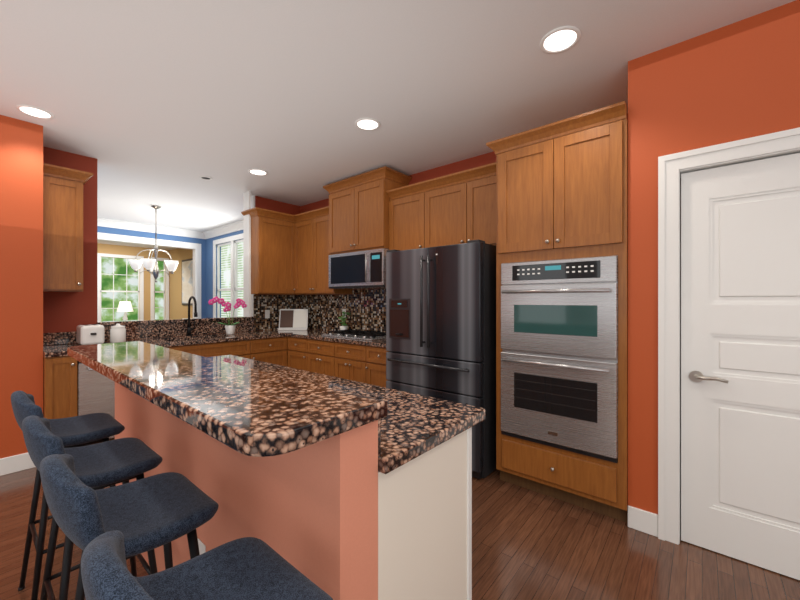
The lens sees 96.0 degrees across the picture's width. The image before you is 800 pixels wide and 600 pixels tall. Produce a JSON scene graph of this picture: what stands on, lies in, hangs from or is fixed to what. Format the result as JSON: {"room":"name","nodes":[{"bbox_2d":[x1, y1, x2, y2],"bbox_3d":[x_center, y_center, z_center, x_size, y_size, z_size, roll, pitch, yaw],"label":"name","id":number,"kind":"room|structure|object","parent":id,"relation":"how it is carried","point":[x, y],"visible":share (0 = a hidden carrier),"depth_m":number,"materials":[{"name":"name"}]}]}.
{"room":"kitchen","nodes":[
{"label":"kitchen","id":0,"kind":"room"},
{"bbox_2d":[97,243,167,319],"bbox_3d":[-8.181,-0.037,8.235,0.120,2.740,5.340,0,0,40],"label":"wall","id":1,"kind":"structure","parent":0,"point":[101,248],"depth_m":9.69,"materials":[{"name":"beige paint"}]},
{"bbox_2d":[97,253,168,320],"bbox_3d":[-7.040,-0.242,9.543,0.155,1.850,1.610,0,0,40],"label":"window","id":2,"kind":"structure","parent":1,"relation":"in","point":[119,279],"depth_m":9.44,"materials":[{"name":"white"}]},
{"bbox_2d":[97,218,200,317],"bbox_3d":[-5.593,-0.037,5.790,0.232,2.740,4.920,0,0,40],"label":"wall","id":3,"kind":"structure","parent":0,"point":[199,243],"depth_m":6.91,"materials":[{"name":"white paint"}]},
{"bbox_2d":[0,115,299,475],"bbox_3d":[-3.431,-0.037,2.801,0.723,2.740,6.480,0,0,40],"label":"wall","id":4,"kind":"structure","parent":0,"point":[34,318],"depth_m":2.88,"materials":[{"name":"orange paint"}]},
{"bbox_2d":[43,163,86,291],"bbox_3d":[-3.075,-0.614,3.257,0.338,1.075,0.274,0,0,40],"label":"upper cabinet","id":5,"kind":"object","parent":4,"relation":"attached to","point":[62,186],"depth_m":3.15,"materials":[{"name":"brown wood"}]},
{"bbox_2d":[243,207,294,293],"bbox_3d":[-1.718,-0.614,4.841,0.380,1.075,0.550,0,0,40],"label":"upper cabinet","id":6,"kind":"object","parent":4,"relation":"attached to","point":[272,232],"depth_m":4.69,"materials":[{"name":"brown wood"}]},
{"bbox_2d":[168,248,192,318],"bbox_3d":[-5.164,-0.037,9.092,3.360,2.740,0.150,0,0,40],"label":"wall","id":7,"kind":"structure","parent":0,"point":[177,309],"depth_m":9.76,"materials":[{"name":"beige paint"}]},
{"bbox_2d":[182,258,192,304],"bbox_3d":[-5.149,-0.457,8.993,1.550,1.180,0.038,0,0,40],"label":"picture","id":8,"kind":"object","parent":7,"relation":"attached to","point":[187,279],"visible":0.44,"depth_m":9.21,"materials":[{"name":"brown"}]},
{"bbox_2d":[201,220,242,317],"bbox_3d":[-2.787,-0.037,6.503,3.150,2.740,0.220,0,0,40],"label":"wall","id":9,"kind":"structure","parent":0,"point":[207,237],"depth_m":7.44,"materials":[{"name":"blue paint"}]},
{"bbox_2d":[213,233,242,316],"bbox_3d":[-3.155,-0.187,6.835,1.620,2.040,0.155,0,0,40],"label":"dining window","id":10,"kind":"structure","parent":9,"relation":"in","point":[231,289],"depth_m":7.08,"materials":[{"name":"white"}]},
{"bbox_2d":[0,0,795,249],"bbox_3d":[-3.124,-1.457,3.666,14.100,0.100,8.200,0,0,40],"label":"ceiling","id":11,"kind":"structure","parent":0,"point":[163,104],"depth_m":2.32,"materials":[{"name":"white paint"}]},
{"bbox_2d":[15,105,53,118],"bbox_3d":[-2.727,-1.403,2.693,0.206,0.008,0.206,0,0,40],"label":"recessed light","id":12,"kind":"object","parent":11,"relation":"in","point":[33,111],"visible":1,"depth_m":2.68,"materials":[{"name":"white"}]},
{"bbox_2d":[128,205,177,281],"bbox_3d":[-3.668,-0.835,5.403,0.621,1.143,0.646,0,0,40],"label":"chandelier","id":13,"kind":"object","parent":11,"relation":"hanging from","point":[151,265],"visible":1,"depth_m":5.33,"materials":[{"name":"white glass"}]},
{"bbox_2d":[199,176,211,179],"bbox_3d":[-2.237,-1.403,4.148,0.136,0.008,0.136,0,0,40],"label":"recessed light","id":14,"kind":"object","parent":11,"relation":"in","point":[205,177],"visible":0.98,"depth_m":4.14,"materials":[{"name":"white"}]},
{"bbox_2d":[248,169,267,175],"bbox_3d":[-1.560,-1.403,3.959,0.206,0.008,0.206,0,0,40],"label":"recessed light","id":15,"kind":"object","parent":11,"relation":"in","point":[259,172],"visible":1,"depth_m":3.96,"materials":[{"name":"white"}]},
{"bbox_2d":[355,118,379,130],"bbox_3d":[-0.259,-1.403,2.880,0.206,0.008,0.206,0,0,40],"label":"recessed light","id":16,"kind":"object","parent":11,"relation":"in","point":[368,124],"visible":1,"depth_m":2.88,"materials":[{"name":"white"}]},
{"bbox_2d":[540,26,580,53],"bbox_3d":[0.866,-1.403,1.950,0.206,0.008,0.206,0,0,40],"label":"recessed light","id":17,"kind":"object","parent":11,"relation":"in","point":[560,39],"visible":1,"depth_m":1.94,"materials":[{"name":"white"}]},
{"bbox_2d":[300,151,495,331],"bbox_3d":[1.105,-0.037,3.292,6.940,2.740,0.137,0,0,40],"label":"wall","id":18,"kind":"structure","parent":0,"point":[366,308],"depth_m":4.58,"materials":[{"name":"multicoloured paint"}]},
{"bbox_2d":[295,210,314,293],"bbox_3d":[-1.185,-0.614,4.904,0.480,1.075,0.364,0,0,40],"label":"upper cabinet","id":19,"kind":"object","parent":18,"relation":"attached to","point":[304,222],"depth_m":4.80,"materials":[{"name":"brown wood"}]},
{"bbox_2d":[315,207,352,293],"bbox_3d":[-0.894,-0.614,4.691,0.480,1.075,0.318,0,0,40],"label":"upper cabinet","id":20,"kind":"object","parent":18,"relation":"attached to","point":[321,260],"depth_m":4.57,"materials":[{"name":"brown wood"}]},
{"bbox_2d":[327,179,346,257],"bbox_3d":[-0.540,-0.962,4.341,0.513,0.830,0.398,0,0,40],"label":"upper cabinet","id":21,"kind":"object","parent":18,"relation":"attached to","point":[337,208],"depth_m":4.26,"materials":[{"name":"brown wood"}]},
{"bbox_2d":[347,166,411,252],"bbox_3d":[-0.215,-0.962,4.069,0.573,0.830,0.398,0,0,40],"label":"upper cabinet","id":22,"kind":"object","parent":18,"relation":"attached to","point":[385,207],"depth_m":3.90,"materials":[{"name":"brown wood"}]},
{"bbox_2d":[329,248,388,288],"bbox_3d":[-0.411,-0.340,4.189,0.899,0.406,0.430,0,0,40],"label":"microwave","id":23,"kind":"object","parent":22,"relation":"attached to","point":[365,269],"visible":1,"depth_m":4.01,"materials":[{"name":"silver metal"}]},
{"bbox_2d":[395,182,418,249],"bbox_3d":[0.186,-0.809,3.785,0.529,0.685,0.318,0,0,40],"label":"upper cabinet","id":24,"kind":"object","parent":18,"relation":"attached to","point":[406,197],"depth_m":3.68,"materials":[{"name":"brown wood"}]},
{"bbox_2d":[419,172,458,247],"bbox_3d":[0.520,-0.809,3.504,0.589,0.685,0.318,0,0,40],"label":"upper cabinet","id":25,"kind":"object","parent":18,"relation":"attached to","point":[438,197],"depth_m":3.42,"materials":[{"name":"brown wood"}]},
{"bbox_2d":[459,162,495,245],"bbox_3d":[0.855,-0.809,3.223,0.529,0.685,0.318,0,0,40],"label":"upper cabinet","id":26,"kind":"object","parent":18,"relation":"attached to","point":[477,186],"depth_m":3.16,"materials":[{"name":"brown wood"}]},
{"bbox_2d":[0,467,799,599],"bbox_3d":[-3.124,1.383,3.666,14.100,0.100,8.200,0,0,40],"label":"floor","id":27,"kind":"structure","parent":0,"point":[527,544],"depth_m":1.85,"materials":[{"name":"brown wood"}]},
{"bbox_2d":[43,356,78,418],"bbox_3d":[-2.994,0.896,3.134,0.620,0.874,0.197,0,0,40],"label":"base cabinet","id":28,"kind":"object","parent":27,"relation":"on","point":[72,387],"depth_m":2.94,"materials":[{"name":"brown wood"}]},
{"bbox_2d":[43,329,385,357],"bbox_3d":[-1.460,0.438,3.538,2.406,0.040,2.790,0,0,40],"label":"countertop","id":29,"kind":"structure","parent":28,"relation":"on","point":[61,350],"depth_m":3.95,"materials":[{"name":"brown stone"}]},
{"bbox_2d":[76,324,104,344],"bbox_3d":[-2.873,0.324,3.345,0.258,0.186,0.170,0,0,40],"label":"toaster","id":30,"kind":"object","parent":29,"relation":"on","point":[89,334],"visible":0.92,"depth_m":3.27,"materials":[{"name":"white plastic"}]},
{"bbox_2d":[110,323,125,342],"bbox_3d":[-2.773,0.324,3.541,0.124,0.187,0.124,0,0,40],"label":"canister","id":31,"kind":"object","parent":29,"relation":"on","point":[117,332],"visible":0.92,"depth_m":3.50,"materials":[{"name":"white ceramic"}]},
{"bbox_2d":[186,296,197,335],"bbox_3d":[-2.362,0.187,4.130,0.242,0.460,0.101,0,0,40],"label":"faucet","id":32,"kind":"object","parent":29,"relation":"on","point":[189,329],"visible":1,"depth_m":4.15,"materials":[{"name":"black metal"}]},
{"bbox_2d":[208,296,246,334],"bbox_3d":[-2.089,0.186,4.346,0.282,0.462,0.460,0,0,40],"label":"orchid plant","id":33,"kind":"object","parent":29,"relation":"on","point":[230,329],"visible":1,"depth_m":4.34,"materials":[{"name":"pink plant"}]},
{"bbox_2d":[278,309,307,329],"bbox_3d":[-1.492,0.272,5.041,0.390,0.290,0.135,0,0,-5],"label":"cookbook stand","id":34,"kind":"object","parent":29,"relation":"on","point":[293,319],"visible":1,"depth_m":5.04,"materials":[{"name":"white paper"}]},
{"bbox_2d":[338,311,349,329],"bbox_3d":[-0.702,0.281,4.557,0.187,0.273,0.163,0,0,40],"label":"herb plant","id":35,"kind":"object","parent":29,"relation":"on","point":[344,327],"visible":0.98,"depth_m":4.53,"materials":[{"name":"green plant"}]},
{"bbox_2d":[322,329,385,340],"bbox_3d":[-0.467,0.393,4.126,0.820,0.048,0.440,0,0,40],"label":"cooktop","id":36,"kind":"object","parent":29,"relation":"in","point":[362,335],"visible":0.96,"depth_m":4.00,"materials":[{"name":"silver metal"}]},
{"bbox_2d":[11,391,126,599],"bbox_3d":[-1.513,0.860,1.651,0.394,0.947,0.370,0,0,40],"label":"stool","id":37,"kind":"object","parent":27,"relation":"on","point":[84,430],"visible":0.71,"depth_m":1.60,"materials":[{"name":"fabric"}]},
{"bbox_2d":[22,415,162,599],"bbox_3d":[-1.115,0.860,1.317,0.394,0.947,0.370,0,0,40],"label":"stool","id":38,"kind":"object","parent":27,"relation":"on","point":[98,466],"visible":0.79,"depth_m":1.28,"materials":[{"name":"fabric"}]},
{"bbox_2d":[79,347,170,442],"bbox_3d":[-2.734,0.896,3.444,0.620,0.874,0.709,0,0,40],"label":"dishwasher","id":39,"kind":"object","parent":27,"relation":"on","point":[96,391],"depth_m":3.10,"materials":[{"name":"silver metal"}]},
{"bbox_2d":[40,454,218,599],"bbox_3d":[-0.747,0.860,1.008,0.394,0.947,0.370,0,0,40],"label":"stool","id":40,"kind":"object","parent":27,"relation":"on","point":[146,514],"visible":0.94,"depth_m":0.95,"materials":[{"name":"fabric"}]},
{"bbox_2d":[171,341,234,355],"bbox_3d":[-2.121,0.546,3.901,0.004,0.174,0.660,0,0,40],"label":"base cabinet","id":41,"kind":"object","parent":27,"relation":"on","point":[220,348],"depth_m":3.83,"materials":[{"name":"brown wood"}]},
{"bbox_2d":[81,530,332,599],"bbox_3d":[-0.348,0.860,0.674,0.394,0.947,0.370,0,0,40],"label":"stool","id":42,"kind":"object","parent":27,"relation":"on","point":[248,568],"visible":1,"depth_m":0.73,"materials":[{"name":"fabric"}]},
{"bbox_2d":[203,352,242,356],"bbox_3d":[-2.237,0.988,4.038,0.618,0.690,0.961,0,0,40],"label":"base cabinet","id":43,"kind":"object","parent":27,"relation":"on","point":[236,353],"depth_m":4.04,"materials":[{"name":"brown wood"}]},
{"bbox_2d":[235,336,287,366],"bbox_3d":[-1.825,0.896,4.529,0.618,0.874,0.564,0,0,40],"label":"base cabinet","id":44,"kind":"object","parent":27,"relation":"on","point":[269,350],"depth_m":4.32,"materials":[{"name":"brown wood"}]},
{"bbox_2d":[115,382,471,599],"bbox_3d":[-0.724,0.821,1.784,2.098,1.025,0.684,0,0,40],"label":"kitchen island","id":45,"kind":"object","parent":27,"relation":"on","point":[339,517],"visible":0.44,"depth_m":1.07,"materials":[{"name":"paint"}]},
{"bbox_2d":[67,341,485,473],"bbox_3d":[-0.781,0.360,1.714,2.140,0.195,0.935,0,0,40],"label":"island countertop","id":46,"kind":"structure","parent":45,"relation":"on","point":[249,407],"depth_m":1.08,"materials":[{"name":"brown stone"}]},
{"bbox_2d":[288,337,303,369],"bbox_3d":[-1.034,0.896,4.614,0.478,0.874,0.618,0,0,40],"label":"base cabinet","id":47,"kind":"object","parent":27,"relation":"on","point":[295,345],"depth_m":4.42,"materials":[{"name":"brown wood"}]},
{"bbox_2d":[304,338,327,374],"bbox_3d":[-0.710,0.896,4.342,0.612,0.874,0.618,0,0,40],"label":"base cabinet","id":48,"kind":"object","parent":27,"relation":"on","point":[315,351],"depth_m":4.16,"materials":[{"name":"brown wood"}]},
{"bbox_2d":[328,341,359,381],"bbox_3d":[-0.335,0.896,4.027,0.612,0.874,0.618,0,0,40],"label":"base cabinet","id":49,"kind":"object","parent":27,"relation":"on","point":[343,358],"depth_m":3.85,"materials":[{"name":"brown wood"}]},
{"bbox_2d":[360,345,388,386],"bbox_3d":[-0.014,0.896,3.757,0.471,0.874,0.618,0,0,40],"label":"base cabinet","id":50,"kind":"object","parent":27,"relation":"on","point":[361,363],"depth_m":3.57,"materials":[{"name":"brown wood"}]},
{"bbox_2d":[386,240,495,478],"bbox_3d":[0.460,0.440,3.193,0.930,1.763,0.836,0,0,40],"label":"fridge","id":51,"kind":"object","parent":27,"relation":"on","point":[440,322],"visible":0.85,"depth_m":2.80,"materials":[{"name":"grey metal"}]},
{"bbox_2d":[486,101,627,522],"bbox_3d":[1.205,0.096,2.635,0.868,2.475,0.767,0,0,40],"label":"tall cabinet","id":52,"kind":"object","parent":27,"relation":"on","point":[561,189],"visible":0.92,"depth_m":2.30,"materials":[{"name":"brown wood"}]},
{"bbox_2d":[501,256,617,462],"bbox_3d":[1.170,0.349,2.551,0.719,1.225,0.656,0,0,40],"label":"oven","id":53,"kind":"object","parent":52,"relation":"in","point":[559,354],"visible":0.96,"depth_m":2.30,"materials":[{"name":"silver metal"}]},
{"bbox_3d":[-6.954,1.003,9.098,0.450,0.660,0.500,0,0,40],"label":"side table","id":54,"kind":"object","parent":27,"relation":"on","visible":0},
{"bbox_2d":[117,301,132,319],"bbox_3d":[-6.934,0.352,9.082,0.340,0.639,0.340,0,0,40],"label":"table lamp","id":55,"kind":"object","parent":54,"relation":"on","point":[125,306],"visible":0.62,"depth_m":8.99,"materials":[{"name":"white fabric"}]},
{"bbox_2d":[627,0,799,544],"bbox_3d":[2.344,-0.037,1.342,2.535,2.740,0.134,0,0,40],"label":"wall","id":56,"kind":"structure","parent":0,"point":[722,96],"depth_m":1.98,"materials":[{"name":"orange paint"}]},
{"bbox_2d":[681,153,799,579],"bbox_3d":[1.834,0.315,1.738,0.754,2.024,0.096,0,0,40],"label":"pantry door","id":57,"kind":"structure","parent":56,"relation":"in","point":[740,361],"depth_m":1.83,"materials":[{"name":"white wood"}]}
]}

